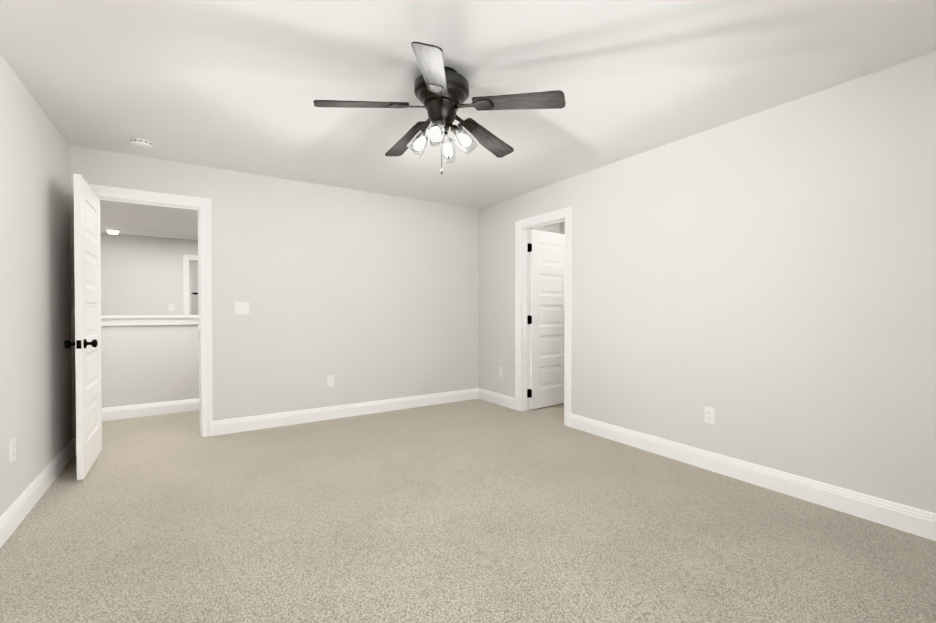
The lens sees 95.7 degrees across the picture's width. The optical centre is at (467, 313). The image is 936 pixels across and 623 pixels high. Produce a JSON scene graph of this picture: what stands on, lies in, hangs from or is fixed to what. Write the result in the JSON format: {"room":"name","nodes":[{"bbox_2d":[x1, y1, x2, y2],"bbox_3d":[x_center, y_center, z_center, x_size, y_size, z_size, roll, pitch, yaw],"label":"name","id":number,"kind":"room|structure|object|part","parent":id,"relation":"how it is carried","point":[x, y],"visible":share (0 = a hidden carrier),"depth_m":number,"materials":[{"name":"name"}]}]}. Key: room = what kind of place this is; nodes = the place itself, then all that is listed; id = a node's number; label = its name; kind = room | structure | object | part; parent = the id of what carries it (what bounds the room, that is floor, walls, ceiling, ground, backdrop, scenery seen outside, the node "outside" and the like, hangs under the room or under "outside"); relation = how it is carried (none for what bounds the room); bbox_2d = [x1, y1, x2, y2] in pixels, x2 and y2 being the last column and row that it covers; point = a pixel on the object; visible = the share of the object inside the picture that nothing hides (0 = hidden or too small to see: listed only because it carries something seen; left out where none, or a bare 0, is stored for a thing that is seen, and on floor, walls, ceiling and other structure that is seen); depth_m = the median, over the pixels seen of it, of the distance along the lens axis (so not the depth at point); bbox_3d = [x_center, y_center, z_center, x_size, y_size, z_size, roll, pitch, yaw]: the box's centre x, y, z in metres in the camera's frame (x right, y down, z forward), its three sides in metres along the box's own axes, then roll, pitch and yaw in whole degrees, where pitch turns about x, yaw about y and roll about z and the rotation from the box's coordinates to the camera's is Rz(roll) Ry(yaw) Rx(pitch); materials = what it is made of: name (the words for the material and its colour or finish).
{"room":"bedroom","nodes":[
{"label":"bedroom","id":0,"kind":"room"},
{"bbox_2d":[0,53,71,516],"bbox_3d":[-1.819,-0.076,1.235,0.115,2.427,5.130,0,1,-33],"label":"wall","id":1,"kind":"structure","parent":0,"point":[35,369],"depth_m":2.50,"materials":[{"name":"paint"}]},
{"bbox_2d":[10,438,15,462],"bbox_3d":[-2.384,0.717,2.220,0.008,0.116,0.071,0,1,-33],"label":"electrical outlet","id":2,"kind":"object","parent":1,"relation":"attached to","point":[12,449],"visible":1,"depth_m":2.21,"materials":[{"name":"white plastic"}]},
{"bbox_2d":[0,438,73,547],"bbox_3d":[-1.764,1.071,1.283,0.015,0.132,4.900,0,1,-33],"label":"baseboard","id":3,"kind":"structure","parent":1,"relation":"attached to","point":[15,513],"depth_m":2.46,"materials":[{"name":"white wood"}]},
{"bbox_2d":[100,233,197,315],"bbox_3d":[-5.698,-0.146,7.513,2.834,2.427,0.115,0,1,-33],"label":"wall","id":4,"kind":"structure","parent":0,"point":[141,275],"depth_m":7.43,"materials":[{"name":"paint"}]},
{"bbox_2d":[169,304,173,309],"bbox_3d":[-5.362,-0.115,7.652,0.071,0.116,0.019,0,1,-33],"label":"light switch","id":5,"kind":"object","parent":4,"relation":"attached to","point":[171,306],"visible":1,"depth_m":7.66,"materials":[{"name":"white plastic"}]},
{"bbox_2d":[183,255,197,314],"bbox_3d":[-4.811,-0.009,8.014,0.945,2.140,0.019,0,1,-33],"label":"door frame","id":6,"kind":"structure","parent":4,"relation":"attached to","point":[186,258],"depth_m":7.77,"materials":[{"name":"white wood"}]},
{"bbox_2d":[101,324,198,407],"bbox_3d":[-3.129,0.605,4.827,4.185,0.985,0.115,0,1,-33],"label":"wall","id":7,"kind":"structure","parent":0,"point":[144,364],"depth_m":4.56,"materials":[{"name":"paint"}]},
{"bbox_2d":[101,315,197,325],"bbox_3d":[-3.129,0.071,4.821,4.185,0.102,0.175,0,1,-33],"label":"trim","id":8,"kind":"structure","parent":7,"relation":"on","point":[149,320],"depth_m":4.54,"materials":[{"name":"white wood"}]},
{"bbox_2d":[102,399,198,420],"bbox_3d":[-3.094,1.032,4.778,4.185,0.132,0.015,0,1,-33],"label":"baseboard","id":9,"kind":"structure","parent":7,"relation":"attached to","point":[133,411],"depth_m":4.55,"materials":[{"name":"white wood"}]},
{"bbox_2d":[189,261,191,314],"bbox_3d":[-5.549,-0.156,8.395,0.120,2.427,1.200,0,1,-33],"label":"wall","id":10,"kind":"structure","parent":0,"point":[190,290],"depth_m":7.91,"materials":[{"name":"paint"}]},
{"bbox_2d":[191,261,197,314],"bbox_3d":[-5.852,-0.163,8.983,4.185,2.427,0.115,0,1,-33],"label":"door","id":11,"kind":"structure","parent":0,"point":[194,268],"depth_m":8.96,"materials":[{"name":"paint"}]},
{"bbox_2d":[69,145,559,437],"bbox_3d":[-0.862,-0.117,4.856,5.450,2.427,0.115,0,1,-33],"label":"wall","id":12,"kind":"structure","parent":0,"point":[362,296],"depth_m":4.36,"materials":[{"name":"paint"}]},
{"bbox_2d":[73,438,75,454],"bbox_3d":[-3.085,1.048,3.338,0.053,0.132,0.015,0,1,-33],"label":"baseboard","id":13,"kind":"structure","parent":12,"relation":"attached to","point":[74,439],"depth_m":3.33,"materials":[{"name":"white wood"}]},
{"bbox_2d":[64,174,101,479],"bbox_3d":[-2.779,0.090,3.108,0.171,2.030,0.722,0,1,-33],"label":"bedroom door","id":14,"kind":"structure","parent":12,"relation":"in","point":[87,343],"depth_m":2.97,"materials":[{"name":"white wood"}]},
{"bbox_3d":[-2.665,0.205,2.842,0.068,0.066,0.066,0,1,-33],"label":"knob","id":15,"kind":"part","parent":14,"relation":"part of","materials":[{"name":"black metal"}]},
{"bbox_3d":[-2.579,0.204,2.898,0.068,0.066,0.066,0,1,-33],"label":"knob","id":16,"kind":"part","parent":14,"relation":"part of","materials":[{"name":"black metal"}]},
{"bbox_2d":[89,184,212,436],"bbox_3d":[-2.720,0.041,3.631,0.892,2.140,0.134,0,1,-33],"label":"door frame","id":17,"kind":"structure","parent":12,"relation":"attached to","point":[204,204],"depth_m":3.79,"materials":[{"name":"white wood"}]},
{"bbox_2d":[235,302,248,313],"bbox_3d":[-2.111,-0.051,3.960,0.117,0.116,0.019,0,1,-33],"label":"bedroom light switch","id":18,"kind":"object","parent":12,"relation":"attached to","point":[241,307],"visible":1,"depth_m":3.96,"materials":[{"name":"white plastic"}]},
{"bbox_2d":[327,375,333,386],"bbox_3d":[-1.433,0.702,4.418,0.071,0.116,0.008,0,1,-33],"label":"electrical outlet","id":19,"kind":"object","parent":12,"relation":"attached to","point":[330,380],"visible":1,"depth_m":4.41,"materials":[{"name":"white plastic"}]},
{"bbox_2d":[213,388,478,435],"bbox_3d":[-1.086,1.034,4.645,2.940,0.132,0.015,0,1,-33],"label":"baseboard","id":20,"kind":"structure","parent":12,"relation":"attached to","point":[236,425],"depth_m":4.43,"materials":[{"name":"white wood"}]},
{"bbox_2d":[0,399,935,622],"bbox_3d":[-1.768,1.156,4.977,6.850,0.120,11.315,0,1,-33],"label":"floor","id":21,"kind":"structure","parent":0,"point":[475,511],"depth_m":2.14,"materials":[{"name":"carpet"}]},
{"bbox_2d":[0,0,935,239],"bbox_3d":[-1.768,-1.391,4.948,6.850,0.120,11.315,0,1,-33],"label":"ceiling","id":22,"kind":"structure","parent":0,"point":[238,85],"depth_m":2.30,"materials":[{"name":"paint"}]},
{"bbox_2d":[106,229,119,233],"bbox_3d":[-5.718,-1.315,6.820,0.170,0.075,0.170,0,1,-33],"label":"recessed light","id":23,"kind":"object","parent":22,"relation":"in","point":[112,231],"visible":1,"depth_m":6.78,"materials":[{"name":"white plastic"}]},
{"bbox_2d":[130,138,152,148],"bbox_3d":[-2.489,-1.293,3.228,0.140,0.037,0.140,0,1,-33],"label":"smoke detector","id":24,"kind":"object","parent":22,"relation":"attached to","point":[141,143],"visible":1,"depth_m":3.20,"materials":[{"name":"white plastic"}]},
{"bbox_2d":[313,42,565,173],"bbox_3d":[-0.171,-1.024,2.360,1.282,0.556,1.228,0,1,-33],"label":"fan","id":25,"kind":"object","parent":22,"relation":"hanging from","point":[441,91],"visible":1,"depth_m":2.23,"materials":[{"name":"black wood"}]},
{"bbox_3d":[-0.549,-1.087,2.202,0.480,0.006,0.128,-7,15,-16],"label":"blade","id":26,"kind":"part","parent":25,"relation":"part of","materials":[{"name":"brown wood"}]},
{"bbox_3d":[-0.380,-1.093,2.670,0.128,0.006,0.480,-15,2,-34],"label":"blade","id":27,"kind":"part","parent":25,"relation":"part of","materials":[{"name":"brown wood"}]},
{"bbox_3d":[-0.272,-0.938,2.348,0.132,0.143,0.133,0,1,-33],"label":"lamp shade","id":28,"kind":"part","parent":25,"relation":"part of","materials":[{"name":"clear glass"}]},
{"bbox_3d":[-0.268,-0.944,2.347,0.061,0.073,0.062,0,1,-33],"label":"bulb","id":29,"kind":"part","parent":25,"relation":"part of","materials":[{"name":"white glass"}]},
{"bbox_3d":[-0.157,-1.084,1.897,0.128,0.006,0.480,12,7,0],"label":"blade","id":30,"kind":"part","parent":25,"relation":"part of","materials":[{"name":"grey wood"}]},
{"bbox_3d":[-0.170,-0.936,2.192,0.133,0.143,0.132,0,1,-33],"label":"lamp shade","id":31,"kind":"part","parent":25,"relation":"part of","materials":[{"name":"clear glass"}]},
{"bbox_3d":[-0.169,-0.942,2.196,0.062,0.073,0.061,0,1,-33],"label":"bulb","id":32,"kind":"part","parent":25,"relation":"part of","materials":[{"name":"white glass"}]},
{"bbox_3d":[-0.143,-1.220,2.318,0.300,0.162,0.300,0,1,-33],"label":"motor","id":33,"kind":"part","parent":25,"relation":"part of","materials":[{"name":"grey metal"}]},
{"bbox_3d":[-0.116,-0.939,2.450,0.133,0.143,0.132,0,1,-33],"label":"lamp shade","id":34,"kind":"part","parent":25,"relation":"part of","materials":[{"name":"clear glass"}]},
{"bbox_3d":[-0.116,-0.945,2.446,0.062,0.073,0.061,0,1,-33],"label":"bulb","id":35,"kind":"part","parent":25,"relation":"part of","materials":[{"name":"white glass"}]},
{"bbox_3d":[-0.018,-0.943,2.294,0.061,0.073,0.062,0,1,-33],"label":"bulb","id":36,"kind":"part","parent":25,"relation":"part of","materials":[{"name":"white glass"}]},
{"bbox_3d":[-0.014,-0.938,2.294,0.132,0.143,0.133,0,1,-33],"label":"lamp shade","id":37,"kind":"part","parent":25,"relation":"part of","materials":[{"name":"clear glass"}]},
{"label":"blade","id":38,"kind":"part","parent":25,"relation":"part of","materials":[{"name":"black wood"}]},
{"bbox_3d":[0.255,-1.087,2.175,0.480,0.006,0.128,7,-9,20],"label":"blade","id":39,"kind":"part","parent":25,"relation":"part of","materials":[{"name":"brown wood"}]},
{"bbox_2d":[560,221,564,234],"bbox_3d":[1.958,-0.123,5.416,0.115,2.427,2.035,0,1,-33],"label":"wall","id":40,"kind":"structure","parent":0,"point":[562,228],"depth_m":6.18,"materials":[{"name":"paint"}]},
{"bbox_2d":[479,52,935,513],"bbox_3d":[1.529,-0.100,3.424,0.115,2.427,4.900,0,1,-33],"label":"wall","id":41,"kind":"structure","parent":0,"point":[763,283],"depth_m":2.70,"materials":[{"name":"paint"}]},
{"bbox_2d":[479,388,514,409],"bbox_3d":[0.339,1.028,5.138,0.015,0.132,0.749,0,1,-33],"label":"baseboard","id":42,"kind":"structure","parent":41,"relation":"attached to","point":[498,399],"depth_m":5.10,"materials":[{"name":"white wood"}]},
{"bbox_2d":[499,367,502,376],"bbox_3d":[0.388,0.702,5.065,0.008,0.116,0.071,0,1,-33],"label":"electrical outlet","id":43,"kind":"object","parent":41,"relation":"attached to","point":[500,372],"visible":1,"depth_m":5.06,"materials":[{"name":"white plastic"}]},
{"bbox_2d":[529,229,529,409],"bbox_3d":[0.883,0.031,4.536,0.019,2.140,0.836,0,1,-33],"label":"trim","id":44,"kind":"structure","parent":41,"relation":"attached to","point":[529,314],"depth_m":4.81,"materials":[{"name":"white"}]},
{"bbox_2d":[515,207,571,426],"bbox_3d":[0.827,0.067,4.499,0.115,2.069,0.694,0,1,-33],"label":"door frame","id":45,"kind":"structure","parent":41,"relation":"attached to","point":[524,314],"depth_m":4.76,"materials":[{"name":"white wood"}]},
{"bbox_2d":[527,243,529,397],"bbox_3d":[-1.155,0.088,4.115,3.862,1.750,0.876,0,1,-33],"label":"jamb hinge leaves","id":46,"kind":"structure","parent":45,"relation":"attached to","point":[528,250],"depth_m":4.79,"materials":[{"name":"black metal"}]},
{"bbox_2d":[529,230,564,408],"bbox_3d":[0.971,0.069,4.988,0.666,2.030,0.171,0,1,-37],"label":"closet door","id":47,"kind":"structure","parent":41,"relation":"in","point":[547,279],"depth_m":4.93,"materials":[{"name":"white wood"}]},
{"bbox_2d":[704,406,714,423],"bbox_3d":[1.724,0.726,3.023,0.008,0.116,0.071,0,1,-33],"label":"electrical outlet","id":48,"kind":"object","parent":41,"relation":"attached to","point":[709,414],"visible":1,"depth_m":3.02,"materials":[{"name":"white plastic"}]},
{"bbox_2d":[570,413,935,540],"bbox_3d":[1.908,1.055,2.738,0.015,0.132,3.315,0,1,-33],"label":"baseboard","id":49,"kind":"structure","parent":41,"relation":"attached to","point":[912,520],"depth_m":2.65,"materials":[{"name":"white wood"}]}
]}

